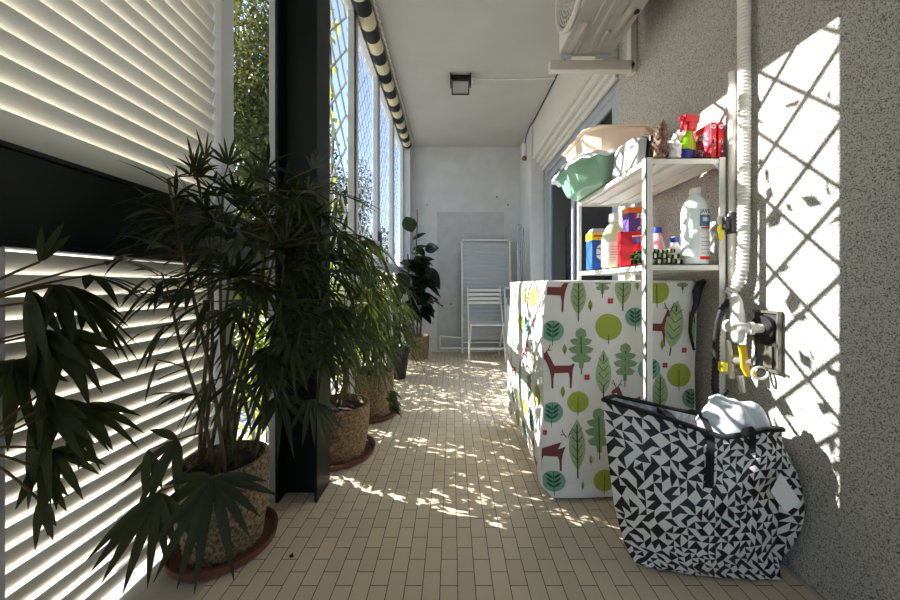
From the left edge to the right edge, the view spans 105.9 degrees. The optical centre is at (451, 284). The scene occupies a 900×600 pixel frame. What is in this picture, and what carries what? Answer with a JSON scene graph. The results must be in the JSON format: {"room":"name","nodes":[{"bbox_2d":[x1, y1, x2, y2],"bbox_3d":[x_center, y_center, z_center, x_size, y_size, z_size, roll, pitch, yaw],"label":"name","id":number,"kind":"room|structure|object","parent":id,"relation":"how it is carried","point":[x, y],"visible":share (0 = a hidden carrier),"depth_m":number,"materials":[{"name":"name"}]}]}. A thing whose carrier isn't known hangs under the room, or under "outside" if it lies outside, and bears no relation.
{"room":"enclosed balcony","nodes":[
{"label":"enclosed balcony","id":0,"kind":"room"},
{"bbox_2d":[0,139,268,268],"bbox_3d":[-0.908,-0.178,0.205,0.073,0.207,3.110,0,0,0],"label":"trim","id":1,"kind":"structure","parent":0,"point":[37,189],"depth_m":0.80,"materials":[{"name":"black metal"}]},
{"bbox_2d":[0,0,214,205],"bbox_3d":[-0.918,-0.754,-0.021,0.027,0.928,2.637,0,0,0],"label":"shutter","id":2,"kind":"object","parent":1,"relation":"on","point":[93,84],"visible":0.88,"depth_m":0.91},
{"bbox_2d":[176,440,269,567],"bbox_3d":[-0.745,0.700,1.115,0.261,0.274,0.261,0,0,0],"label":"woven pot","id":3,"kind":"object","parent":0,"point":[246,459],"depth_m":1.08,"materials":[{"name":"brown wicker"}]},
{"bbox_2d":[275,0,329,502],"bbox_3d":[-0.608,-0.450,1.396,0.164,2.600,0.140,0,0,0],"label":"column","id":4,"kind":"structure","parent":0,"point":[302,27],"depth_m":1.39,"materials":[{"name":"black metal"}]},
{"bbox_2d":[347,267,392,393],"bbox_3d":[-0.620,0.360,2.770,0.040,0.980,1.380,0,0,0],"label":"trim","id":5,"kind":"structure","parent":0,"point":[352,390],"depth_m":2.08,"materials":[{"name":"white metal"}]},
{"bbox_2d":[330,0,355,262],"bbox_3d":[-0.627,-0.940,1.798,0.054,1.620,0.646,0,0,0],"label":"window","id":6,"kind":"structure","parent":5,"relation":"attached to","point":[349,3],"depth_m":2.09,"materials":[{"name":"clear glass"}]},
{"bbox_2d":[330,7,339,394],"bbox_3d":[-0.742,-0.420,1.792,0.153,2.502,0.663,0,0,0],"label":"climbing vine","id":7,"kind":"object","parent":6,"relation":"attached to","point":[333,70],"visible":0.08,"depth_m":1.97,"materials":[{"name":"green plant"}]},
{"bbox_2d":[346,10,381,268],"bbox_3d":[-0.609,-0.940,2.429,0.098,1.620,0.685,0,0,0],"label":"window","id":8,"kind":"structure","parent":5,"relation":"attached to","point":[377,235],"depth_m":2.55,"materials":[{"name":"clear glass"}]},
{"bbox_2d":[371,76,392,271],"bbox_3d":[-0.625,-0.940,3.101,0.066,1.620,0.726,0,0,0],"label":"window","id":9,"kind":"structure","parent":5,"relation":"attached to","point":[381,93],"depth_m":3.26,"materials":[{"name":"clear glass"}]},
{"bbox_2d":[387,115,402,273],"bbox_3d":[-0.625,-0.940,3.791,0.066,1.620,0.722,0,0,0],"label":"window","id":10,"kind":"structure","parent":5,"relation":"attached to","point":[395,269],"depth_m":4.00,"materials":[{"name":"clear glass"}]},
{"bbox_2d":[341,0,563,150],"bbox_3d":[0.100,-1.825,1.555,2.100,0.150,5.810,0,0,0],"label":"ceiling","id":11,"kind":"structure","parent":0,"point":[427,41],"depth_m":2.69,"materials":[{"name":"paint"}]},
{"bbox_2d":[352,0,412,149],"bbox_3d":[-0.527,-1.696,2.773,0.128,0.108,2.750,0,0,0],"label":"awning","id":12,"kind":"object","parent":11,"relation":"attached to","point":[363,8],"visible":1,"depth_m":2.53,"materials":[{"name":"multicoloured striped fabric"}]},
{"bbox_2d":[450,73,472,94],"bbox_3d":[0.078,-1.685,2.863,0.186,0.129,0.126,0,0,0],"label":"floodlight","id":13,"kind":"object","parent":11,"relation":"attached to","point":[460,83],"visible":1,"depth_m":2.83,"materials":[{"name":"black metal"}]},
{"bbox_2d":[471,78,554,79],"bbox_3d":[0.516,-1.742,2.873,0.717,0.013,0.034,0,0,0],"label":"cable","id":14,"kind":"object","parent":11,"relation":"attached to","point":[471,78],"visible":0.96,"depth_m":2.88,"materials":[{"name":"white plastic"}]},
{"bbox_2d":[525,59,565,141],"bbox_3d":[0.868,-1.697,3.051,0.024,0.102,1.902,0,0,-1],"label":"cable","id":15,"kind":"object","parent":11,"relation":"attached to","point":[564,59],"visible":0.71,"depth_m":3.30,"materials":[{"name":"grey plastic"}]},
{"bbox_2d":[412,147,519,351],"bbox_3d":[0.253,-0.450,4.381,1.795,2.600,0.157,0,0,0],"label":"wall","id":16,"kind":"structure","parent":0,"point":[459,193],"depth_m":4.31,"materials":[{"name":"paint"}]},
{"bbox_2d":[401,146,411,346],"bbox_3d":[-0.565,-0.450,4.230,0.110,2.600,0.160,0,0,0],"label":"trim","id":17,"kind":"structure","parent":16,"relation":"attached to","point":[407,154],"depth_m":4.15,"materials":[{"name":"white metal"}]},
{"bbox_2d":[194,352,818,599],"bbox_3d":[0.100,0.925,1.555,2.100,0.150,5.810,0,0,0],"label":"floor","id":18,"kind":"structure","parent":0,"point":[448,502],"depth_m":1.19,"materials":[{"name":"tile"}]},
{"bbox_2d":[102,505,270,599],"bbox_3d":[-0.824,0.849,-0.020,0.253,0.001,2.660,0,0,0],"label":"trim","id":19,"kind":"structure","parent":18,"relation":"on","point":[164,587],"depth_m":0.95,"materials":[{"name":"stone"}]},
{"bbox_2d":[0,247,4,599],"bbox_3d":[-0.912,0.383,0.657,0.055,0.915,0.035,0,0,0],"label":"trim","id":20,"kind":"structure","parent":19,"relation":"on","point":[2,249],"depth_m":0.67,"materials":[{"name":"white metal"}]},
{"bbox_2d":[5,251,213,599],"bbox_3d":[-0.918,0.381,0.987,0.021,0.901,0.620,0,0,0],"label":"shutter","id":21,"kind":"object","parent":19,"relation":"on","point":[114,390],"visible":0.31,"depth_m":0.89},
{"bbox_2d":[162,506,277,581],"bbox_3d":[-0.745,0.834,1.115,0.313,0.031,0.313,0,0,0],"label":"saucer","id":22,"kind":"object","parent":19,"relation":"on","point":[172,567],"visible":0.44,"depth_m":1.03,"materials":[{"name":"ceramic"}]},
{"bbox_2d":[86,130,389,594],"bbox_3d":[-0.530,0.158,1.045,0.688,1.358,0.532,0,0,0],"label":"potted palm","id":23,"kind":"object","parent":22,"relation":"on","point":[217,504],"visible":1,"depth_m":0.99,"materials":[{"name":"green plant"}]},
{"bbox_3d":[-0.720,0.833,0.300,0.288,0.031,0.288,0,0,0],"label":"saucer","id":24,"kind":"object","parent":19,"relation":"on","visible":0},
{"bbox_2d":[0,222,162,550],"bbox_3d":[-0.780,0.353,0.549,0.245,0.967,0.757,0,0,-14],"label":"potted palm","id":25,"kind":"object","parent":24,"relation":"on","point":[69,348],"visible":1,"depth_m":0.70,"materials":[{"name":"green plant"}]},
{"bbox_2d":[210,0,233,444],"bbox_3d":[-0.910,-0.185,1.336,0.060,2.070,0.072,0,0,0],"label":"window frame","id":26,"kind":"structure","parent":18,"relation":"on","point":[223,60],"depth_m":1.30,"materials":[{"name":"grey metal"}]},
{"bbox_2d":[269,0,274,501],"bbox_3d":[-0.704,-0.185,1.345,0.025,2.070,0.034,0,0,0],"label":"trim","id":27,"kind":"structure","parent":18,"relation":"on","point":[271,2],"depth_m":1.33,"materials":[{"name":"grey metal"}]},
{"bbox_2d":[252,269,380,445],"bbox_3d":[-0.910,0.345,2.905,0.030,0.910,2.810,0,0,0],"label":"trim","id":28,"kind":"structure","parent":18,"relation":"on","point":[332,387],"depth_m":1.68,"materials":[{"name":"grey metal"}]},
{"bbox_2d":[234,265,365,433],"bbox_3d":[-1.046,0.382,2.876,0.242,1.138,2.833,0,0,0],"label":"climbing vine","id":29,"kind":"object","parent":28,"relation":"hanging from","point":[258,345],"visible":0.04,"depth_m":1.72,"materials":[{"name":"green plant"}]},
{"bbox_2d":[330,434,375,470],"bbox_3d":[-0.575,0.834,1.715,0.371,0.031,0.371,0,0,0],"label":"saucer","id":30,"kind":"object","parent":18,"relation":"on","point":[370,443],"visible":0.3,"depth_m":1.63,"materials":[{"name":"ceramic"}]},
{"bbox_2d":[330,393,369,464],"bbox_3d":[-0.575,0.715,1.715,0.316,0.244,0.316,0,0,0],"label":"woven pot","id":31,"kind":"object","parent":30,"relation":"on","point":[353,415],"depth_m":1.62,"materials":[{"name":"wicker"}]},
{"bbox_2d":[330,230,408,464],"bbox_3d":[-0.467,0.289,1.763,0.551,1.096,0.548,0,0,0],"label":"potted palm","id":32,"kind":"object","parent":30,"relation":"on","point":[353,415],"visible":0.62,"depth_m":1.65,"materials":[{"name":"leaf"},{"name":"pebbled stone"},{"name":"soil"}]},
{"bbox_2d":[369,411,395,422],"bbox_3d":[-0.530,0.834,2.235,0.350,0.031,0.350,0,0,0],"label":"saucer","id":33,"kind":"object","parent":18,"relation":"on","point":[391,414],"visible":0.2,"depth_m":2.10,"materials":[{"name":"ceramic"}]},
{"bbox_2d":[355,365,393,419],"bbox_3d":[-0.530,0.698,2.235,0.296,0.279,0.296,0,0,0],"label":"woven pot","id":34,"kind":"object","parent":33,"relation":"on","point":[382,408],"depth_m":2.12,"materials":[{"name":"wicker"}]},
{"bbox_2d":[344,266,429,419],"bbox_3d":[-0.414,0.356,2.276,0.578,0.962,0.704,0,0,0],"label":"potted palm","id":35,"kind":"object","parent":33,"relation":"on","point":[382,408],"visible":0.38,"depth_m":2.16,"materials":[{"name":"leaf"},{"name":"pebbled stone"},{"name":"soil"}]},
{"bbox_2d":[386,391,402,416],"bbox_3d":[-0.349,0.719,2.027,0.088,0.156,0.087,0,0,33],"label":"trailing plant","id":36,"kind":"object","parent":35,"relation":"hanging from","point":[393,403],"visible":0.98,"depth_m":2.03,"materials":[{"name":"green plant"}]},
{"bbox_2d":[381,336,435,379],"bbox_3d":[-0.455,0.609,3.086,0.735,0.478,0.703,0,0,0],"label":"potted plant","id":37,"kind":"object","parent":18,"relation":"on","point":[404,360],"visible":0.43,"depth_m":3.04,"materials":[{"name":"green plant"}]},
{"bbox_2d":[406,334,428,360],"bbox_3d":[-0.400,0.713,3.930,0.276,0.270,0.276,0,0,0],"label":"woven pot","id":38,"kind":"object","parent":18,"relation":"on","point":[426,345],"depth_m":3.83,"materials":[{"name":"wicker"}]},
{"bbox_2d":[393,209,443,360],"bbox_3d":[-0.409,-0.011,3.883,0.652,1.718,0.542,0,0,-33],"label":"potted ficus","id":39,"kind":"object","parent":18,"relation":"on","point":[424,276],"visible":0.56,"depth_m":3.85,"materials":[{"name":"plant"}]},
{"bbox_2d":[439,239,510,352],"bbox_3d":[0.290,0.129,4.182,0.888,1.404,0.182,0,0,0],"label":"folding sunbed","id":40,"kind":"object","parent":18,"relation":"on","point":[483,265],"visible":0.79,"depth_m":4.22,"materials":[{"name":"white plastic"}]},
{"bbox_2d":[467,287,506,362],"bbox_3d":[0.388,0.441,3.930,0.411,0.830,0.477,0,0,0],"label":"folding chair","id":41,"kind":"object","parent":18,"relation":"on","point":[472,323],"visible":1,"depth_m":4.02,"materials":[{"name":"white paint"}]},
{"bbox_2d":[504,287,509,359],"bbox_3d":[0.665,0.439,3.939,0.110,0.826,0.179,0,0,0],"label":"folded chair","id":42,"kind":"object","parent":18,"relation":"on","point":[506,306],"visible":0.5,"depth_m":3.94,"materials":[{"name":"white paint"}]},
{"bbox_2d":[517,224,524,281],"bbox_3d":[0.774,0.075,3.790,0.098,1.527,0.156,0,0,0],"label":"drying rack","id":43,"kind":"object","parent":18,"relation":"on","point":[520,256],"visible":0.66,"depth_m":3.81,"materials":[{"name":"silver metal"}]},
{"bbox_2d":[508,280,695,497],"bbox_3d":[0.649,0.415,1.737,0.632,0.870,0.807,0,0,0],"label":"washing machine","id":44,"kind":"object","parent":18,"relation":"on","point":[573,344],"visible":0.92,"depth_m":1.34,"materials":[{"name":"patterned fabric"}]},
{"bbox_2d":[688,279,705,349],"bbox_3d":[0.953,0.115,1.319,0.070,0.277,0.032,0,0,-19],"label":"hose","id":45,"kind":"object","parent":44,"relation":"hanging from","point":[697,290],"visible":1,"depth_m":1.31,"materials":[{"name":"black rubber"}]},
{"bbox_2d":[577,157,725,401],"bbox_3d":[0.830,0.199,1.538,0.285,1.303,0.665,0,0,0],"label":"shelf unit","id":46,"kind":"object","parent":18,"relation":"on","point":[651,176],"visible":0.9,"depth_m":1.21,"materials":[{"name":"white paint"}]},
{"bbox_2d":[555,154,613,201],"bbox_3d":[0.755,-0.514,1.700,0.400,0.121,0.430,0,0,0],"label":"basin","id":47,"kind":"object","parent":46,"relation":"on","point":[581,178],"visible":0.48,"depth_m":1.57,"materials":[{"name":"green plastic"}]},
{"bbox_2d":[551,148,617,186],"bbox_3d":[0.755,-0.573,1.700,0.432,0.060,0.464,0,0,0],"label":"lace cloth","id":48,"kind":"object","parent":47,"relation":"on","point":[601,152],"visible":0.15,"depth_m":1.51,"materials":[{"name":"white fabric"}]},
{"bbox_2d":[562,125,654,161],"bbox_3d":[0.755,-0.642,1.685,0.330,0.120,0.400,0,0,0],"label":"basin","id":49,"kind":"object","parent":48,"relation":"on","point":[599,137],"visible":0.39,"depth_m":1.51,"materials":[{"name":"beige plastic"}]},
{"bbox_2d":[586,228,604,269],"bbox_3d":[0.750,-0.180,1.737,0.102,0.209,0.078,0,0,0],"label":"box","id":50,"kind":"object","parent":46,"relation":"on","point":[594,236],"visible":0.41,"depth_m":1.70,"materials":[{"name":"blue cardboard"}]},
{"bbox_2d":[601,213,623,268],"bbox_3d":[0.742,-0.200,1.560,0.112,0.248,0.068,0,0,0],"label":"detergent bottle","id":51,"kind":"object","parent":46,"relation":"on","point":[609,242],"visible":0.77,"depth_m":1.54,"materials":[{"name":"white plastic"}]},
{"bbox_2d":[618,232,641,266],"bbox_3d":[0.752,-0.148,1.405,0.117,0.144,0.060,0,0,0],"label":"pouch","id":52,"kind":"object","parent":46,"relation":"on","point":[628,242],"visible":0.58,"depth_m":1.39,"materials":[{"name":"red plastic"}]},
{"bbox_2d":[622,207,641,231],"bbox_3d":[0.885,-0.224,1.650,0.094,0.296,0.064,0,0,0],"label":"pack","id":53,"kind":"object","parent":46,"relation":"on","point":[631,216],"visible":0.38,"depth_m":1.62,"materials":[{"name":"purple cardboard"}]},
{"bbox_2d":[612,135,652,179],"bbox_3d":[0.726,-0.522,1.376,0.067,0.136,0.196,0,0,0],"label":"case","id":54,"kind":"object","parent":46,"relation":"on","point":[636,149],"visible":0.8,"depth_m":1.33,"materials":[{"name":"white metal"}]},
{"bbox_2d":[629,248,682,263],"bbox_3d":[0.775,-0.107,1.298,0.166,0.058,0.081,0,0,0],"label":"folded towel","id":55,"kind":"object","parent":46,"relation":"on","point":[659,256],"visible":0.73,"depth_m":1.26,"materials":[{"name":"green fabric"}]},
{"bbox_2d":[653,227,664,249],"bbox_3d":[0.875,-0.161,1.450,0.064,0.169,0.064,0,0,0],"label":"bottle","id":56,"kind":"object","parent":46,"relation":"on","point":[659,244],"visible":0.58,"depth_m":1.43,"materials":[{"name":"pink plastic"}]},
{"bbox_2d":[650,119,669,157],"bbox_3d":[0.776,-0.531,1.267,0.067,0.154,0.068,0,0,0],"label":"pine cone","id":57,"kind":"object","parent":46,"relation":"on","point":[659,148],"visible":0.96,"depth_m":1.25,"materials":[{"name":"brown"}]},
{"bbox_2d":[666,140,681,171],"bbox_3d":[0.837,-0.496,1.299,0.063,0.121,0.077,0,0,19],"label":"plastic bag","id":58,"kind":"object","parent":46,"relation":"on","point":[675,147],"visible":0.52,"depth_m":1.27,"materials":[{"name":"white plastic"}]},
{"bbox_2d":[668,237,680,258],"bbox_3d":[0.890,-0.133,1.360,0.058,0.114,0.058,0,0,0],"label":"bottle","id":59,"kind":"object","parent":46,"relation":"on","point":[674,241],"visible":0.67,"depth_m":1.34,"materials":[{"name":"white plastic"}]},
{"bbox_2d":[667,130,684,142],"bbox_3d":[0.946,-0.550,1.423,0.076,0.197,0.124,0,0,0],"label":"plastic bag","id":60,"kind":"object","parent":46,"relation":"on","point":[677,136],"visible":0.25,"depth_m":1.40,"materials":[{"name":"white plastic"}]},
{"bbox_2d":[679,114,699,157],"bbox_3d":[0.899,-0.551,1.300,0.083,0.197,0.045,0,0,0],"label":"spray bottle","id":61,"kind":"object","parent":46,"relation":"on","point":[688,142],"visible":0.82,"depth_m":1.29,"materials":[{"name":"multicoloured plastic"}]},
{"bbox_2d":[681,187,709,263],"bbox_3d":[0.905,-0.220,1.277,0.114,0.287,0.086,0,0,0],"label":"bottle","id":62,"kind":"object","parent":46,"relation":"on","point":[695,212],"visible":0.97,"depth_m":1.25,"materials":[{"name":"white plastic"}]},
{"bbox_2d":[693,122,715,157],"bbox_3d":[0.947,-0.522,1.288,0.022,0.137,0.114,0,0,0],"label":"packet","id":63,"kind":"object","parent":46,"relation":"on","point":[705,137],"visible":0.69,"depth_m":1.25,"materials":[{"name":"red cardboard"}]},
{"bbox_2d":[716,122,723,157],"bbox_3d":[0.974,-0.522,1.288,0.021,0.137,0.114,0,0,0],"label":"packet","id":64,"kind":"object","parent":46,"relation":"on","point":[720,125],"visible":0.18,"depth_m":1.23,"materials":[{"name":"red cardboard"}]},
{"bbox_2d":[601,388,804,579],"bbox_3d":[0.750,0.592,1.060,0.522,0.503,0.256,0,0,24],"label":"shopping bag","id":65,"kind":"object","parent":18,"relation":"on","point":[689,498],"visible":0.94,"depth_m":0.97,"materials":[{"name":"white"}]},
{"bbox_2d":[695,394,770,433],"bbox_3d":[0.846,0.452,1.020,0.191,0.242,0.095,0,0,26],"label":"quilt","id":66,"kind":"object","parent":65,"relation":"in","point":[725,415],"visible":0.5,"depth_m":1.00,"materials":[{"name":"white fabric"}]},
{"bbox_2d":[544,0,899,599],"bbox_3d":[1.075,-0.450,1.480,0.150,2.600,5.660,0,0,0],"label":"wall","id":67,"kind":"structure","parent":0,"point":[824,253],"depth_m":0.93,"materials":[{"name":"paint"}]},
{"bbox_2d":[522,143,525,160],"bbox_3d":[0.835,-1.538,3.946,0.049,0.203,0.089,0,0,0],"label":"sensor","id":68,"kind":"object","parent":67,"relation":"attached to","point":[523,144],"visible":1,"depth_m":3.92,"materials":[{"name":"white plastic"}]},
{"bbox_2d":[520,124,543,280],"bbox_3d":[0.930,-0.450,4.005,0.140,2.600,0.610,0,0,0],"label":"trim","id":69,"kind":"structure","parent":67,"relation":"attached to","point":[531,173],"depth_m":3.70,"materials":[{"name":"paint"}]},
{"bbox_2d":[533,45,617,170],"bbox_3d":[0.940,-1.495,2.870,0.120,0.510,1.660,0,0,0],"label":"trim","id":70,"kind":"structure","parent":67,"relation":"attached to","point":[571,98],"depth_m":2.73,"materials":[{"name":"grey"}]},
{"bbox_2d":[545,79,618,280],"bbox_3d":[1.035,-0.200,2.870,0.050,2.100,1.660,0,0,0],"label":"window","id":71,"kind":"structure","parent":67,"relation":"in","point":[560,211],"depth_m":3.04,"materials":[{"name":"white glass"}]},
{"bbox_2d":[548,18,636,76],"bbox_3d":[0.764,-1.375,1.855,0.469,0.450,0.049,0,0,0],"label":"wall bracket","id":72,"kind":"object","parent":67,"relation":"attached to","point":[629,66],"visible":1,"depth_m":1.83,"materials":[{"name":"grey metal"}]},
{"bbox_2d":[555,0,647,58],"bbox_3d":[0.703,-1.476,1.427,0.304,0.517,0.815,0,0,0],"label":"air conditioner","id":73,"kind":"object","parent":72,"relation":"on","point":[595,28],"visible":1,"depth_m":1.63,"materials":[{"name":"grey plastic"}]},
{"bbox_2d":[555,0,580,34],"bbox_3d":[0.563,-1.460,1.600,0.024,0.454,0.454,0,0,0],"label":"fan grille","id":74,"kind":"object","parent":73,"relation":"attached to","point":[567,12],"depth_m":1.66,"materials":[{"name":"grey plastic"}]},
{"bbox_2d":[722,70,737,285],"bbox_3d":[0.979,-0.349,1.197,0.047,0.801,0.037,0,0,0],"label":"pipe","id":75,"kind":"object","parent":67,"relation":"attached to","point":[729,222],"visible":0.88,"depth_m":1.19,"materials":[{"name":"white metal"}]},
{"bbox_2d":[717,215,723,240],"bbox_3d":[0.950,-0.202,1.203,0.025,0.093,0.005,0,0,0],"label":"tag","id":76,"kind":"object","parent":75,"relation":"hanging from","point":[720,231],"visible":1,"depth_m":1.20,"materials":[{"name":"yellow plastic"}]},
{"bbox_2d":[737,17,737,210],"bbox_3d":[0.994,-0.999,1.173,0.011,1.498,0.014,0,0,0],"label":"strip","id":77,"kind":"object","parent":67,"relation":"attached to","point":[737,17],"visible":0.02,"depth_m":1.18,"materials":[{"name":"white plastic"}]},
{"bbox_2d":[724,0,751,294],"bbox_3d":[0.969,-0.852,1.154,0.039,1.786,0.076,0,0,-32],"label":"pipe","id":78,"kind":"object","parent":67,"relation":"attached to","point":[744,9],"visible":1,"depth_m":1.13,"materials":[{"name":"white plastic"}]},
{"bbox_2d":[718,293,775,392],"bbox_3d":[0.955,0.188,1.103,0.144,0.319,0.075,0,0,41],"label":"water tap","id":79,"kind":"object","parent":67,"relation":"attached to","point":[762,327],"visible":1,"depth_m":1.10,"materials":[{"name":"white plastic"}]},
{"bbox_2d":[711,299,729,394],"bbox_3d":[0.917,0.236,1.158,0.065,0.389,0.068,0,0,0],"label":"hose","id":80,"kind":"object","parent":79,"relation":"hanging from","point":[725,305],"visible":0.84,"depth_m":1.17,"materials":[{"name":"black rubber"}]},
{"bbox_2d":[752,309,782,373],"bbox_3d":[0.992,0.175,1.073,0.015,0.190,0.091,0,0,0],"label":"wall plate","id":81,"kind":"object","parent":67,"relation":"attached to","point":[769,355],"visible":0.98,"depth_m":1.05,"materials":[{"name":"grey metal"}]},
{"bbox_2d":[780,562,826,599],"bbox_3d":[0.996,0.844,0.345,0.008,0.012,3.390,0,0,0],"label":"baseboard","id":82,"kind":"structure","parent":67,"relation":"attached to","point":[785,567],"depth_m":0.96,"materials":[{"name":"concrete"}]},
{"label":"outside","id":83,"kind":"structure","parent":0,"visible":0},
{"bbox_2d":[5,315,399,599],"bbox_3d":[-30.475,3.800,20.000,59.050,0.100,80.000,0,0,0],"label":"ground","id":84,"kind":"structure","parent":83,"point":[243,420],"depth_m":4.88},
{"bbox_2d":[234,335,267,442],"bbox_3d":[-1.286,1.788,2.416,0.563,3.924,1.032,0,0,0],"label":"climbing vine","id":85,"kind":"object","parent":84,"relation":"on","point":[241,425],"visible":0.02,"depth_m":2.19,"materials":[{"name":"green plant"}]},
{"bbox_2d":[233,0,341,402],"bbox_3d":[-6.266,-3.232,10.972,5.719,15.771,5.956,0,0,40],"label":"tree","id":86,"kind":"object","parent":84,"relation":"on","point":[251,85],"visible":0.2,"depth_m":9.25,"materials":[{"name":"green plant"}]},
{"bbox_2d":[330,157,372,360],"bbox_3d":[-5.224,-1.224,15.666,3.190,9.968,3.790,0,0,0],"label":"tree","id":87,"kind":"object","parent":84,"relation":"on","point":[340,206],"visible":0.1,"depth_m":15.07,"materials":[{"name":"green plant"}]},
{"bbox_2d":[334,209,394,286],"bbox_3d":[-6.055,-0.570,21.518,4.383,8.660,6.234,0,0,5],"label":"tree","id":88,"kind":"object","parent":84,"relation":"on","point":[387,233],"visible":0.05,"depth_m":22.54,"materials":[{"name":"green plant"}]},
{"bbox_2d":[359,284,400,361],"bbox_3d":[-2.114,1.772,14.227,3.593,3.976,4.806,0,0,0],"label":"tree","id":89,"kind":"object","parent":84,"relation":"on","point":[383,284],"visible":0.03,"depth_m":12.99,"materials":[{"name":"green plant"}]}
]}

